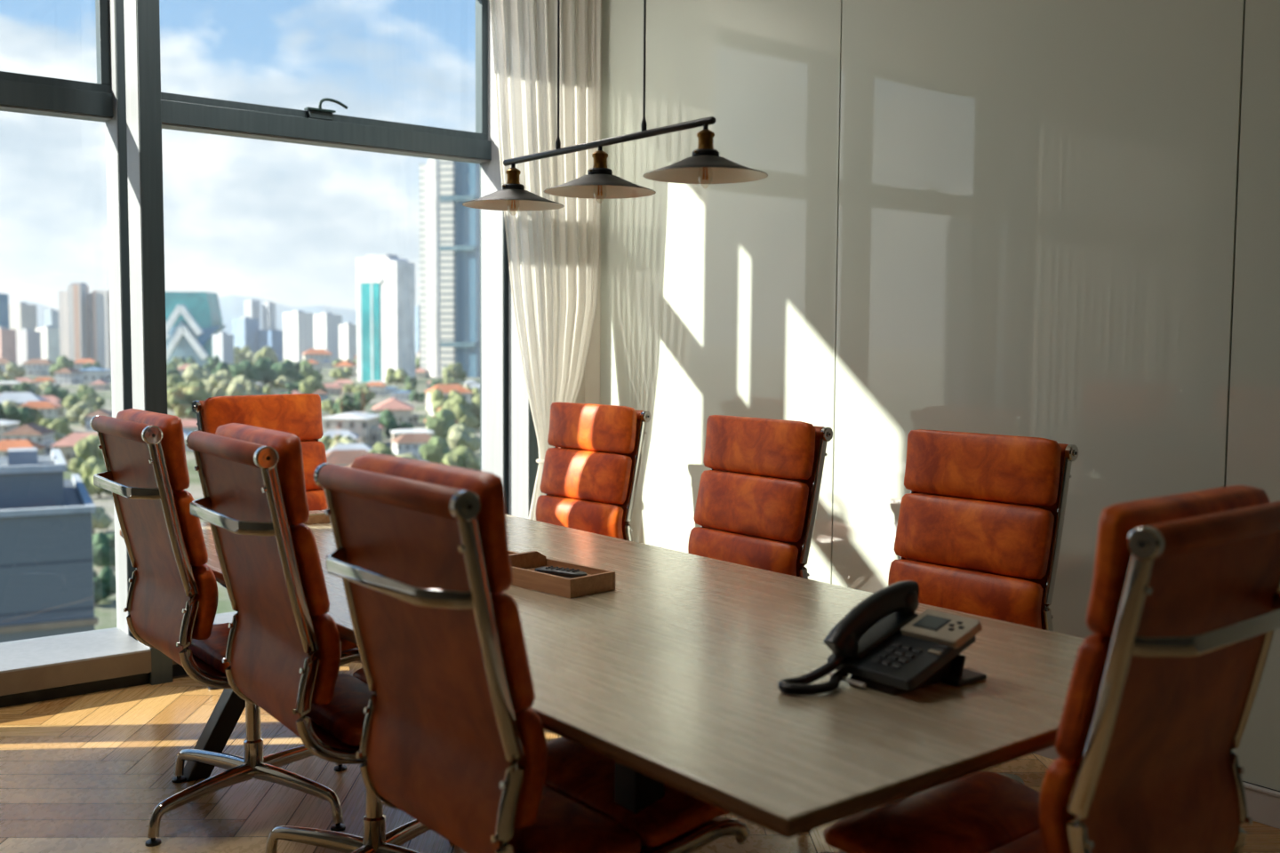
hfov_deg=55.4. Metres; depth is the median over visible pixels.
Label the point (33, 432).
house
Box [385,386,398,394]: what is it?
house
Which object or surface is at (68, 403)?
tree
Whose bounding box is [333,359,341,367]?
tree
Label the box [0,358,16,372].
house
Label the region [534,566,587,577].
remote control
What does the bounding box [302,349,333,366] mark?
house
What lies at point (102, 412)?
house
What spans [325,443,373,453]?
house
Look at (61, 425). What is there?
tree
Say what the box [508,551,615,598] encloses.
wooden tray
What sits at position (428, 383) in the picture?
house
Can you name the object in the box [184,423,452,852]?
office chair
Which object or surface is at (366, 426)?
house
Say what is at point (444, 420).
tree
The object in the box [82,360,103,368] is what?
tree
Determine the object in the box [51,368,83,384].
house
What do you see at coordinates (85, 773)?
floor
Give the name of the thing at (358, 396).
tree
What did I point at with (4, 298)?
building
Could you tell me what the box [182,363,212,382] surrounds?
tree
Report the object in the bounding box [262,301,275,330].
building
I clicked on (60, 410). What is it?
house
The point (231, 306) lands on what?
mountain ridge
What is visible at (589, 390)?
wall
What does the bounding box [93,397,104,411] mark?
tree
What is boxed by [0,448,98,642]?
building
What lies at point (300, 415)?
office chair
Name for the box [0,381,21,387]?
house
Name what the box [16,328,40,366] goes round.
building
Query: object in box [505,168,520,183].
socket
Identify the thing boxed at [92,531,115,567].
tree
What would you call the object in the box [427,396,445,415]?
house
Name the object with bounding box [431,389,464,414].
tree
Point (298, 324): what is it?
building
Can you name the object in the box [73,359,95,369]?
house
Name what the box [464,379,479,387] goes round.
house
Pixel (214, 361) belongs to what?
tree
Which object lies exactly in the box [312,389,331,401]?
house
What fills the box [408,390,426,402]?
tree
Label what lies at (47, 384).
tree
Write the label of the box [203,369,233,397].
tree
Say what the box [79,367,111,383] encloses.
house
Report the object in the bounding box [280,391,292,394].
tree
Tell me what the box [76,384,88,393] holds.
tree
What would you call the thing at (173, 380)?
tree
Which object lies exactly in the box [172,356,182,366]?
tree
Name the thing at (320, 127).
window
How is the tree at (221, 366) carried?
on the ground
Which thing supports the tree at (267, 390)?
on the ground
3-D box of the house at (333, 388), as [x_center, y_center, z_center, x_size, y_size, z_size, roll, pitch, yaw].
[-194.057,-23.551,763.349,15.047,7.105,12.016,-1,4,-21]
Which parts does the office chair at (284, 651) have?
rail, rail, leg, leg, leg, leg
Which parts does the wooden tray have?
panel, panel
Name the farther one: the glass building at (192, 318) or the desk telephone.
the glass building at (192, 318)
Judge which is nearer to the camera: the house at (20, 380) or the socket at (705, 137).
the socket at (705, 137)
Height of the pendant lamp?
1.596 m
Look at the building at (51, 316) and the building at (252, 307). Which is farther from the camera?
the building at (252, 307)
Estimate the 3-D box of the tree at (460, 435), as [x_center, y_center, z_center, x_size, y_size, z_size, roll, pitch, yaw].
[-52.254,3.962,364.545,12.474,9.537,11.242,-3,5,-38]
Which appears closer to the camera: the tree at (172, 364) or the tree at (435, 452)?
the tree at (435, 452)
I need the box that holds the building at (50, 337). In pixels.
[35,325,60,364]
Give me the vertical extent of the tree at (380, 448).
9.047 m
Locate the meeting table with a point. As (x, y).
(671, 675)
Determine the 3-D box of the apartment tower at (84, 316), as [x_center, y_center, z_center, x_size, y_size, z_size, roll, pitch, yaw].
[-613.621,-111.597,1354.878,59.055,94.940,32.000,1,4,4]
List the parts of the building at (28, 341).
roof tank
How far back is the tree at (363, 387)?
718.11 m
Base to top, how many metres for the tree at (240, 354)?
24.791 m
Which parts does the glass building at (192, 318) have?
zigzag frame, zigzag frame, zigzag frame, zigzag frame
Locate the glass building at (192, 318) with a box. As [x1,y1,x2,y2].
[165,291,226,367]
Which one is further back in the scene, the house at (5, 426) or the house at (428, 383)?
the house at (428, 383)
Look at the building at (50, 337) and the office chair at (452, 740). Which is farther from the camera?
the building at (50, 337)
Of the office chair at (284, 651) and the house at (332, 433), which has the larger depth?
the house at (332, 433)
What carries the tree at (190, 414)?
on the ground
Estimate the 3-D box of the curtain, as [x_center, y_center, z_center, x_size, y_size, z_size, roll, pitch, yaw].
[-0.426,-0.693,5.418,0.610,3.200,0.095,-3,5,-38]
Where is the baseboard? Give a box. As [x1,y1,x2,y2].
[1032,745,1279,829]
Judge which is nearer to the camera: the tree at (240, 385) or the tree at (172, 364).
the tree at (240, 385)
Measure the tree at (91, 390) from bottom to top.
7.424 m
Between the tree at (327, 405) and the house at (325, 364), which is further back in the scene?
the house at (325, 364)
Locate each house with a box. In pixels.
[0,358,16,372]
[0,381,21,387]
[0,392,48,405]
[0,419,19,440]
[0,423,55,455]
[0,440,47,456]
[15,377,31,383]
[18,400,58,419]
[21,359,55,375]
[32,376,56,391]
[39,395,62,403]
[48,400,63,415]
[50,432,97,464]
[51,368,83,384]
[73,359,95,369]
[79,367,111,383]
[83,408,111,431]
[89,379,111,390]
[176,363,191,375]
[181,419,198,431]
[183,429,193,451]
[291,390,303,393]
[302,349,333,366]
[308,359,321,372]
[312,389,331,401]
[319,359,333,367]
[319,430,359,443]
[322,411,382,446]
[323,383,342,395]
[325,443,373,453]
[326,449,371,466]
[333,360,357,377]
[334,379,355,390]
[366,382,386,395]
[372,397,418,425]
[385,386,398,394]
[389,390,411,400]
[390,428,434,449]
[391,432,431,461]
[415,368,431,378]
[424,384,473,410]
[426,380,431,388]
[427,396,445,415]
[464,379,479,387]
[469,384,479,389]
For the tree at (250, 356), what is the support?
on the ground
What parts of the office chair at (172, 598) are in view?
rail, leg, leg, rail, leg, leg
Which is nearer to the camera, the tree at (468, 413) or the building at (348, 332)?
the tree at (468, 413)
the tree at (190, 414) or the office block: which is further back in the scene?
the office block
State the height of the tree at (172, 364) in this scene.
13.093 m
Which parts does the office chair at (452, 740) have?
rail, rail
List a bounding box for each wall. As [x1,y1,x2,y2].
[480,0,601,519]
[600,0,1279,792]
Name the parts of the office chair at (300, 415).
rail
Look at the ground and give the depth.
425.98 m
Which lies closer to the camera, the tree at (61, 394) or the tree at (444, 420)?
the tree at (444, 420)
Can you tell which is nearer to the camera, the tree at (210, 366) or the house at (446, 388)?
the house at (446, 388)
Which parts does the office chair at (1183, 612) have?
rail, rail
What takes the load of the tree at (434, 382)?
on the ground
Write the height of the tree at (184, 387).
14.010 m
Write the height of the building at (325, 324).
73.042 m
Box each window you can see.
[0,0,172,708]
[160,0,491,677]
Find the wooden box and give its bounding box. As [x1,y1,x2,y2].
[303,510,330,524]
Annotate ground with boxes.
[21,360,479,630]
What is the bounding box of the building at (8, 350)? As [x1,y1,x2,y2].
[0,326,16,364]
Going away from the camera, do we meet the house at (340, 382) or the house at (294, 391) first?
the house at (294, 391)
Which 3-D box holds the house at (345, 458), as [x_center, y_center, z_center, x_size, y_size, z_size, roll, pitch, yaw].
[-66.307,9.966,278.374,15.470,9.239,12.355,-1,4,-21]
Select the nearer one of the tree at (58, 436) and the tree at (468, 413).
the tree at (58, 436)
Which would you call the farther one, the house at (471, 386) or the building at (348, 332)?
the building at (348, 332)
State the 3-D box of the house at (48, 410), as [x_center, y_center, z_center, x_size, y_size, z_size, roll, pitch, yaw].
[-242.646,-5.836,491.480,14.692,8.774,11.733,-1,4,-21]
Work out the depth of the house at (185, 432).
372.28 m
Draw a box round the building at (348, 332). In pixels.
[338,322,357,361]
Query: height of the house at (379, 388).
8.393 m
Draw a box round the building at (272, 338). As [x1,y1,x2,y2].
[257,328,283,361]
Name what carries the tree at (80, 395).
on the ground
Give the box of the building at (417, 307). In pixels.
[415,304,420,354]
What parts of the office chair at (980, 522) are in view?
rail, leg, rail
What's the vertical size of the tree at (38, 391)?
9.549 m
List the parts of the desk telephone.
coiled cord, display panel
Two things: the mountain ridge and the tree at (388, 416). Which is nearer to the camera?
the tree at (388, 416)
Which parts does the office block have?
glass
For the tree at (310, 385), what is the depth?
688.91 m
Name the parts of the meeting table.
leg, leg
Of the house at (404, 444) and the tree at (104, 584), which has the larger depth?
the house at (404, 444)
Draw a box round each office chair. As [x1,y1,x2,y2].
[89,408,360,847]
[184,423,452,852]
[192,393,361,689]
[313,453,750,852]
[535,401,651,541]
[688,415,832,579]
[820,485,1279,852]
[888,429,1078,784]
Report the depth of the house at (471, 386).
796.62 m
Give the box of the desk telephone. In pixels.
[777,580,986,695]
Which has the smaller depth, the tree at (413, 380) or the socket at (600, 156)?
the socket at (600, 156)
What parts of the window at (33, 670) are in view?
sash frame, kick plate, sill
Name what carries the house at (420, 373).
on the ground
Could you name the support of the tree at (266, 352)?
on the ground
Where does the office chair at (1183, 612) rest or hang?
on the floor
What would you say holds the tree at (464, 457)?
on the ground
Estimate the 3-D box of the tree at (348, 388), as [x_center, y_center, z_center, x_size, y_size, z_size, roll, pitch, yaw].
[-185.649,-24.468,779.729,9.042,6.831,9.173,-3,5,-36]
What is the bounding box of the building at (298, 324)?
[282,310,313,363]
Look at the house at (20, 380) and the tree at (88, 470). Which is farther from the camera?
the house at (20, 380)
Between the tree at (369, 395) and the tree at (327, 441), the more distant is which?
the tree at (369, 395)
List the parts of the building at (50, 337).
roof tank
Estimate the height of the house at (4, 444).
7.832 m
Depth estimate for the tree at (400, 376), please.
941.86 m
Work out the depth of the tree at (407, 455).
271.04 m
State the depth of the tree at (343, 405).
536.79 m
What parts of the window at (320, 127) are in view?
kick plate, sill, sash frame, handle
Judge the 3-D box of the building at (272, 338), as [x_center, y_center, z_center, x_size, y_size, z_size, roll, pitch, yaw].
[-572.848,-127.286,1900.493,31.777,51.169,30.919,3,5,32]
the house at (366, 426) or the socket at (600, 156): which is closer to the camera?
the socket at (600, 156)
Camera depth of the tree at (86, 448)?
313.11 m
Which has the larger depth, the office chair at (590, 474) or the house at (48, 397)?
the house at (48, 397)
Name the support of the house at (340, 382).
on the ground
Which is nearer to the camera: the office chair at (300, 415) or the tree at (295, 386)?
the office chair at (300, 415)
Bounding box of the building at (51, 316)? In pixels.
[44,308,59,327]
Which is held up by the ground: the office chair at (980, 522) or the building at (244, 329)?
the building at (244, 329)
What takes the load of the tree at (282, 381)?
on the ground
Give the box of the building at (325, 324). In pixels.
[313,312,342,361]
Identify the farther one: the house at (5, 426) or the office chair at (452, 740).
the house at (5, 426)
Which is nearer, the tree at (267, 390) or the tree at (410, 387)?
the tree at (267, 390)
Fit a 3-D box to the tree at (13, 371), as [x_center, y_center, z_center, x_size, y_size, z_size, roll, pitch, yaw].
[-477.960,-41.183,926.900,20.549,15.783,18.520,2,4,17]
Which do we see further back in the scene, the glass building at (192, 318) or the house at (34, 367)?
the glass building at (192, 318)
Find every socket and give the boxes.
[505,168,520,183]
[592,150,607,167]
[696,129,714,149]
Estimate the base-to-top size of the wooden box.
0.034 m
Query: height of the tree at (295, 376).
18.909 m
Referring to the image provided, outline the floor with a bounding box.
[0,648,1279,852]
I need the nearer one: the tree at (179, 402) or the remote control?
the remote control
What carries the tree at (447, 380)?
on the ground
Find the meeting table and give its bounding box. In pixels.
[120,514,1085,851]
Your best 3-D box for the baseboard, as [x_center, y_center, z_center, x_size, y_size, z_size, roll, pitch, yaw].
[2.344,1.108,2.585,0.018,0.098,8.200,-3,5,-38]
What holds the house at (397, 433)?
on the ground
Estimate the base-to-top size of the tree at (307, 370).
17.086 m
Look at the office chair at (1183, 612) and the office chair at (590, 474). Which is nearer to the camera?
the office chair at (1183, 612)
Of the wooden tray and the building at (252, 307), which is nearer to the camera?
the wooden tray
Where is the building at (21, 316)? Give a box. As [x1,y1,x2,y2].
[8,302,37,331]
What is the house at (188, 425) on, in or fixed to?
on the ground
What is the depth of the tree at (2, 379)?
790.62 m
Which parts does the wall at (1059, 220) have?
glass panel, glass panel, glass panel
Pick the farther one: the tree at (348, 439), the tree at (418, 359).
the tree at (418, 359)
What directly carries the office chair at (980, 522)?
on the floor
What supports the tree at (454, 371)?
on the ground
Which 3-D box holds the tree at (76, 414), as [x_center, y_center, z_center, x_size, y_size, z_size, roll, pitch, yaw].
[-216.647,-4.935,472.975,10.799,9.977,11.982,-1,4,-13]
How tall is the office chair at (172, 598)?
1.122 m
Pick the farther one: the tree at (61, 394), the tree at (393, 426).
the tree at (61, 394)
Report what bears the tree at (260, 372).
on the ground
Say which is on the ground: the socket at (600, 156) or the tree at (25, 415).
the tree at (25, 415)
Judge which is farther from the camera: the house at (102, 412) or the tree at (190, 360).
the tree at (190, 360)
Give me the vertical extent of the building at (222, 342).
42.420 m
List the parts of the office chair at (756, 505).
rail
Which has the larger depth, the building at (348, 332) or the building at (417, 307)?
the building at (417, 307)
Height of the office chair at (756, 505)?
1.068 m
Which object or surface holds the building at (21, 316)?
on the ground
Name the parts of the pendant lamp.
lamp shade, lamp shade, lamp shade, bulb, stem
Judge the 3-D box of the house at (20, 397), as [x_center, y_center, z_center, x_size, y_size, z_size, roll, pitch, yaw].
[-266.809,-9.192,522.174,23.040,10.880,18.400,-1,4,-15]
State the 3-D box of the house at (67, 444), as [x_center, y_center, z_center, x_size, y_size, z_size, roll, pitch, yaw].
[-152.588,5.823,337.145,17.280,8.160,13.800,-1,4,-15]
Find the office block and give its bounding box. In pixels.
[356,254,415,382]
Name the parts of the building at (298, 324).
roof tank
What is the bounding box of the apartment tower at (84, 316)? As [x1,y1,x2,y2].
[58,282,111,369]
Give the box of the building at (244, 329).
[231,316,259,361]
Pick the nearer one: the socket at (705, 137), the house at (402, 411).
the socket at (705, 137)
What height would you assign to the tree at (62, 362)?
20.121 m
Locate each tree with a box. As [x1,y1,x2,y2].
[0,361,26,381]
[0,376,18,382]
[0,381,35,394]
[0,403,38,426]
[2,400,21,407]
[16,408,44,425]
[25,381,41,395]
[37,416,74,436]
[39,380,61,391]
[44,385,68,404]
[48,355,74,376]
[54,430,66,442]
[63,393,94,409]
[65,400,95,426]
[69,456,104,478]
[73,434,103,460]
[75,392,86,399]
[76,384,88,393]
[80,462,111,497]
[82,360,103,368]
[84,387,98,399]
[91,506,113,533]
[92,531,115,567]
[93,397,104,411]
[93,566,116,604]
[166,360,176,368]
[166,366,180,381]
[167,374,185,388]
[167,385,205,417]
[171,381,212,399]
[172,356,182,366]
[177,356,196,365]
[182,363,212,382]
[185,408,197,420]
[202,363,215,372]
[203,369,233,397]
[207,354,221,368]
[211,361,234,375]
[225,375,265,395]
[230,357,277,385]
[233,345,250,362]
[245,351,255,362]
[254,346,278,363]
[263,386,274,394]
[265,357,292,388]
[275,376,293,390]
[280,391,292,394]
[284,360,303,382]
[285,381,301,391]
[297,362,323,381]
[298,376,327,393]
[320,398,340,415]
[320,434,343,451]
[329,367,352,380]
[329,435,368,448]
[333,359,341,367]
[333,398,366,415]
[342,392,367,408]
[343,383,355,393]
[352,384,368,393]
[354,389,375,403]
[367,408,396,431]
[368,442,396,456]
[384,368,407,384]
[384,420,414,438]
[396,453,417,460]
[402,382,415,391]
[404,376,417,388]
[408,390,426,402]
[415,357,420,369]
[419,436,455,464]
[424,408,467,441]
[430,377,443,387]
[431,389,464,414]
[441,362,467,381]
[442,394,479,429]
[442,445,479,471]
[443,377,460,384]
[447,424,479,452]
[465,386,479,397]
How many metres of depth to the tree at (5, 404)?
495.60 m
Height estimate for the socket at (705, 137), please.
0.044 m
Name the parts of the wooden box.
lid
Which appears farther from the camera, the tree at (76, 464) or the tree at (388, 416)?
the tree at (388, 416)
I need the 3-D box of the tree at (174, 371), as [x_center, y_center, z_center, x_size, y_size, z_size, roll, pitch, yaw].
[-378.254,-42.703,985.046,10.481,12.112,16.363,0,4,-1]
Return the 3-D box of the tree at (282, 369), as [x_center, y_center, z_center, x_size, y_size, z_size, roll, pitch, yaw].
[-262.510,-38.460,868.945,36.548,21.415,23.411,3,5,36]
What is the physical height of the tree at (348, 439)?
7.375 m
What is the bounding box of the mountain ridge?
[22,295,357,334]
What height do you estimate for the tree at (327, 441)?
6.210 m
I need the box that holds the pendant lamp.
[462,0,767,215]
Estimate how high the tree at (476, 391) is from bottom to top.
7.141 m
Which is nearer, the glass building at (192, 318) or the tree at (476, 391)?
the tree at (476, 391)
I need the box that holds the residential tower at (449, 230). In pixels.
[418,159,479,377]
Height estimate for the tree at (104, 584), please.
4.843 m
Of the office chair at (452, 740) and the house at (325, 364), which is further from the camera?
the house at (325, 364)
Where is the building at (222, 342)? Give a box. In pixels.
[212,331,233,364]
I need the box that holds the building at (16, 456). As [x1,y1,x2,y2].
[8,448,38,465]
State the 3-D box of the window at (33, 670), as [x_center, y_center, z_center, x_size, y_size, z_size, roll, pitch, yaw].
[-2.556,-0.572,4.251,1.615,3.350,0.452,-3,5,-38]
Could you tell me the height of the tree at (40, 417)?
8.976 m
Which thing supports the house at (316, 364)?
on the ground
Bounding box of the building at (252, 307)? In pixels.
[244,299,259,319]
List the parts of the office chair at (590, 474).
rail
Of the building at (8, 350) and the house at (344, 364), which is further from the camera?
the building at (8, 350)
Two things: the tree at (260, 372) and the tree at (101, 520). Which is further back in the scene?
the tree at (260, 372)
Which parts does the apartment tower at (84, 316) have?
roof tank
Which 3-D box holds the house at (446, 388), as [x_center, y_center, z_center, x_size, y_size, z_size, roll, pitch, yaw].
[-93.570,-14.247,597.705,21.600,12.900,17.250,-1,4,-21]
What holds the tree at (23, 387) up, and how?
on the ground
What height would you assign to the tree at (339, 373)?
13.222 m
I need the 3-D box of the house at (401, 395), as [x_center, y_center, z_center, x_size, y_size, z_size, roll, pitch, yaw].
[-136.637,-18.074,700.721,12.511,5.657,15.665,0,4,0]
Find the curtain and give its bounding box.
[489,0,600,520]
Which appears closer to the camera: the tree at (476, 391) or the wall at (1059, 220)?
the wall at (1059, 220)
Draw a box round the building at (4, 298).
[0,293,9,329]
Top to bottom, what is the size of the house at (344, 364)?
15.452 m
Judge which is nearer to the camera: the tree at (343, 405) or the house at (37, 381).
the tree at (343, 405)
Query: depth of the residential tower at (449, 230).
1129.74 m

